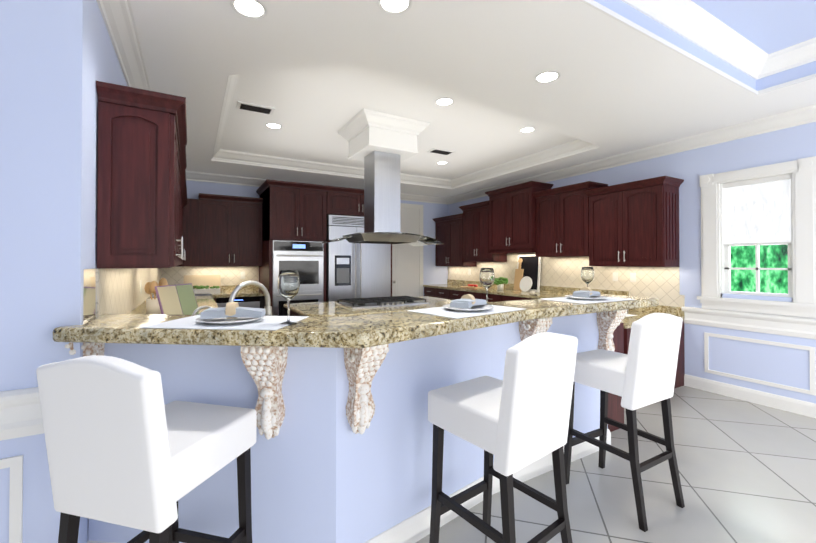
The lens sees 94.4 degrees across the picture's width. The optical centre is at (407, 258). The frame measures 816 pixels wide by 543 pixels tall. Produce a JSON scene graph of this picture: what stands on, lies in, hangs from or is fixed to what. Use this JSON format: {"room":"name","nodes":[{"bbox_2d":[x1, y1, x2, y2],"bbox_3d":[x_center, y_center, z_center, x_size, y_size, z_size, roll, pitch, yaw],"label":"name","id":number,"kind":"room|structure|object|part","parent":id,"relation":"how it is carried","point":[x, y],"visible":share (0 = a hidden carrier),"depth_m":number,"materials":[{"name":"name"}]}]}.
{"room":"kitchen","nodes":[
{"label":"kitchen","id":0,"kind":"room"},
{"bbox_2d":[0,0,126,542],"bbox_3d":[-4.207,-0.106,2.642,3.870,3.040,4.650,0,-1,-30],"label":"wall","id":1,"kind":"structure","parent":0,"point":[58,58],"depth_m":1.53,"materials":[{"name":"blue paint"}]},
{"bbox_2d":[0,387,43,542],"bbox_3d":[-3.044,0.950,0.601,3.870,0.890,0.032,0,-1,-30],"label":"molding","id":2,"kind":"structure","parent":1,"relation":"attached to","point":[20,413],"depth_m":1.47,"materials":[{"name":"white wood"}]},
{"bbox_2d":[96,0,815,204],"bbox_3d":[-0.625,-1.440,1.681,9.120,0.390,9.900,0,-1,-30],"label":"crown molding","id":3,"kind":"structure","parent":1,"relation":"attached to","point":[693,22],"depth_m":3.38,"materials":[{"name":"white wood"}]},
{"bbox_2d":[392,203,422,296],"bbox_3d":[-0.031,0.165,7.651,0.840,2.590,0.103,0,-1,-30],"label":"door","id":4,"kind":"structure","parent":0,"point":[407,269],"depth_m":7.72,"materials":[{"name":"white"}]},
{"bbox_2d":[130,0,815,196],"bbox_3d":[-0.578,-1.553,1.881,9.400,0.360,10.200,0,-1,-30],"label":"ceiling","id":5,"kind":"structure","parent":0,"point":[317,75],"depth_m":2.92,"materials":[{"name":"white paint"}]},
{"bbox_2d":[230,0,267,18],"bbox_3d":[-0.866,-1.370,2.060,0.189,0.006,0.189,0,-1,-36],"label":"recessed light","id":6,"kind":"object","parent":5,"relation":"in","point":[253,9],"depth_m":2.06,"materials":[{"name":"white glass"}]},
{"bbox_2d":[236,101,274,114],"bbox_3d":[-1.518,-1.497,3.763,0.340,0.015,0.180,0,-1,-30],"label":"ceiling vent","id":7,"kind":"object","parent":5,"relation":"in","point":[251,107],"depth_m":3.74,"materials":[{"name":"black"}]},
{"bbox_2d":[265,123,281,128],"bbox_3d":[-1.514,-1.500,4.260,0.189,0.006,0.189,0,-1,-39],"label":"recessed light","id":8,"kind":"object","parent":5,"relation":"in","point":[270,125],"depth_m":4.27,"materials":[{"name":"white"}]},
{"bbox_2d":[320,108,443,245],"bbox_3d":[-0.294,-0.835,4.296,1.240,1.328,0.804,0,-1,-30],"label":"range hood","id":9,"kind":"object","parent":5,"relation":"hanging from","point":[382,145],"visible":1,"depth_m":4.14,"materials":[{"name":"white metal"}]},
{"bbox_2d":[377,0,411,14],"bbox_3d":[-0.071,-1.371,2.020,0.189,0.006,0.189,0,-1,-36],"label":"recessed light","id":10,"kind":"object","parent":5,"relation":"in","point":[394,7],"depth_m":2.05,"materials":[{"name":"white"}]},
{"bbox_2d":[427,148,454,154],"bbox_3d":[0.460,-1.484,5.241,0.340,0.015,0.180,0,-1,-30],"label":"ceiling vent","id":11,"kind":"object","parent":5,"relation":"in","point":[435,150],"depth_m":5.21,"materials":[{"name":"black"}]},
{"bbox_2d":[436,161,447,164],"bbox_3d":[0.528,-1.486,5.845,0.189,0.006,0.189,0,-1,-36],"label":"recessed light","id":12,"kind":"object","parent":5,"relation":"in","point":[442,162],"depth_m":5.87,"materials":[{"name":"white"}]},
{"bbox_2d":[435,98,453,105],"bbox_3d":[0.349,-1.506,3.622,0.189,0.006,0.189,0,-1,-36],"label":"recessed light","id":13,"kind":"object","parent":5,"relation":"in","point":[442,101],"depth_m":3.62,"materials":[{"name":"white glass"}]},
{"bbox_2d":[519,127,535,132],"bbox_3d":[1.386,-1.499,4.388,0.189,0.006,0.189,0,-1,-36],"label":"recessed light","id":14,"kind":"object","parent":5,"relation":"in","point":[528,129],"depth_m":4.40,"materials":[{"name":"white"}]},
{"bbox_2d":[534,71,560,82],"bbox_3d":[1.044,-1.363,2.831,0.189,0.006,0.189,0,-1,-36],"label":"recessed light","id":15,"kind":"object","parent":5,"relation":"in","point":[549,76],"depth_m":2.83,"materials":[{"name":"white"}]},
{"bbox_2d":[416,386,815,542],"bbox_3d":[-0.578,1.432,1.854,9.400,0.050,10.200,0,-1,-30],"label":"floor","id":16,"kind":"structure","parent":0,"point":[747,471],"depth_m":2.33,"materials":[{"name":"tile"}]},
{"bbox_2d":[36,355,256,542],"bbox_3d":[-0.868,0.847,1.331,0.418,1.110,0.509,0,-1,14],"label":"bar stool","id":17,"kind":"object","parent":16,"relation":"on","point":[126,446],"visible":1,"depth_m":1.12,"materials":[{"name":"white fabric"}]},
{"bbox_2d":[290,312,349,316],"bbox_3d":[-0.260,0.989,4.221,1.860,0.879,1.176,0,-1,-30],"label":"kitchen island","id":18,"kind":"object","parent":16,"relation":"on","point":[291,313],"depth_m":3.99,"materials":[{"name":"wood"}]},
{"bbox_2d":[284,296,450,316],"bbox_3d":[-0.274,0.529,4.249,1.940,0.040,1.200,0,-1,-30],"label":"island countertop","id":19,"kind":"structure","parent":18,"relation":"on","point":[338,308],"depth_m":3.99,"materials":[{"name":"beige stone"}]},
{"bbox_2d":[335,296,428,308],"bbox_3d":[-0.293,0.481,4.284,0.920,0.053,0.541,0,-1,-30],"label":"gas cooktop","id":20,"kind":"object","parent":19,"relation":"in","point":[373,302],"depth_m":4.16,"materials":[{"name":"silver metal"}]},
{"bbox_2d":[53,81,684,542],"bbox_3d":[-0.124,0.130,4.549,5.379,2.602,5.439,0,-1,-30],"label":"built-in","id":21,"kind":"object","parent":16,"relation":"on","point":[341,449],"visible":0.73,"depth_m":1.95,"materials":[{"name":"brown wood"}]},
{"bbox_2d":[96,268,218,317],"bbox_3d":[-2.306,0.745,3.890,0.672,1.360,4.353,0,-1,-30],"label":"backsplash","id":22,"kind":"structure","parent":21,"relation":"on","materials":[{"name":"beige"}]},
{"bbox_2d":[161,266,264,308],"bbox_3d":[-2.917,0.771,5.661,1.371,1.340,0.672,0,-1,-30],"label":"backsplash","id":23,"kind":"structure","parent":21,"relation":"on","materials":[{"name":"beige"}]},
{"bbox_2d":[192,280,271,315],"bbox_3d":[-0.947,0.301,2.023,0.427,0.372,0.229,0,-1,-30],"label":"faucets","id":24,"kind":"object","parent":21,"relation":"on","point":[267,307],"visible":0.44,"depth_m":2.04,"materials":[{"name":"silver metal"}]},
{"bbox_3d":[0.086,1.346,2.204,3.172,0.128,0.674,0,-1,-30],"label":"bar skirting","id":25,"kind":"part","parent":21,"relation":"part of","materials":[{"name":"white"}]},
{"bbox_2d":[326,215,390,301],"bbox_3d":[-0.954,0.379,6.484,1.090,2.140,0.907,0,-1,-30],"label":"refrigerator","id":26,"kind":"object","parent":21,"relation":"in","point":[353,270],"depth_m":6.08,"materials":[{"name":"silver metal"}]},
{"bbox_2d":[139,267,634,329],"bbox_3d":[0.248,0.166,2.083,2.874,0.225,0.617,0,-1,-24],"label":"place settings","id":27,"kind":"object","parent":21,"relation":"on","point":[232,316],"visible":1,"depth_m":1.67,"materials":[{"name":"white"}]},
{"bbox_2d":[144,254,636,316],"bbox_3d":[-0.392,0.285,5.064,5.368,0.740,3.257,0,-1,-17],"label":"accessories","id":28,"kind":"object","parent":21,"relation":"on","point":[178,299],"visible":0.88,"depth_m":5.58,"materials":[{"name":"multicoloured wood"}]},
{"bbox_2d":[193,285,219,293],"bbox_3d":[-3.023,0.457,5.647,0.383,0.128,0.132,0,-1,-30],"label":"basket planter","id":29,"kind":"object","parent":28,"relation":"on","point":[199,289],"depth_m":5.61,"materials":[{"name":"white"}]},
{"bbox_2d":[493,277,507,289],"bbox_3d":[1.572,0.416,6.408,0.284,0.224,0.270,0,-1,-30],"label":"potted plant","id":30,"kind":"object","parent":28,"relation":"on","point":[499,281],"depth_m":6.36,"materials":[{"name":"green plant"}]},
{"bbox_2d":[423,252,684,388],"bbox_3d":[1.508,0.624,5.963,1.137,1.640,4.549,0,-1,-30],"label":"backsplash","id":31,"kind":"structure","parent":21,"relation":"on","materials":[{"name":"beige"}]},
{"bbox_2d":[608,319,623,431],"bbox_3d":[-0.009,0.955,2.800,3.577,0.920,1.503,0,-1,-30],"label":"cabinet","id":32,"kind":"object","parent":21,"relation":"on","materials":[{"name":"wood"}]},
{"bbox_2d":[428,332,577,542],"bbox_3d":[0.403,0.850,1.661,0.418,1.110,0.509,0,-1,-38],"label":"bar stool","id":33,"kind":"object","parent":16,"relation":"on","point":[516,419],"visible":1,"depth_m":1.52,"materials":[{"name":"white fabric"}]},
{"bbox_2d":[564,313,684,531],"bbox_3d":[1.271,0.856,2.273,0.418,1.110,0.509,0,-1,-30],"label":"bar stool","id":34,"kind":"object","parent":16,"relation":"on","point":[641,373],"visible":0.92,"depth_m":2.11,"materials":[{"name":"white fabric"}]},
{"bbox_2d":[444,122,815,402],"bbox_3d":[3.360,-0.093,4.037,0.150,3.040,10.050,0,-1,-30],"label":"wall","id":35,"kind":"structure","parent":0,"point":[786,366],"depth_m":3.98,"materials":[{"name":"blue paint"}]},
{"bbox_2d":[681,307,815,417],"bbox_3d":[4.444,0.963,1.951,0.032,0.890,5.370,0,-1,-30],"label":"molding","id":36,"kind":"structure","parent":35,"relation":"attached to","point":[793,326],"depth_m":3.72,"materials":[{"name":"white wood"}]},
{"bbox_2d":[697,156,815,317],"bbox_3d":[3.465,-0.190,3.769,0.175,1.442,0.940,0,-1,-30],"label":"window","id":37,"kind":"structure","parent":35,"relation":"in","point":[716,268],"depth_m":3.65,"materials":[{"name":"white wood"}]},
{"bbox_2d":[722,173,790,245],"bbox_3d":[3.469,-0.483,3.769,0.050,0.685,0.560,0,-1,-30],"label":"window blind","id":38,"kind":"object","parent":37,"relation":"attached to","point":[756,211],"visible":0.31,"depth_m":3.75,"materials":[{"name":"white fabric"}]},
{"label":"outside","id":39,"kind":"structure","parent":0,"visible":0},
{"bbox_2d":[731,245,787,293],"bbox_3d":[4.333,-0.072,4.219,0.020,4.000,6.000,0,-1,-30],"label":"garden","id":40,"kind":"object","parent":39,"point":[773,256],"depth_m":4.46,"materials":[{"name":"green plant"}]}
]}

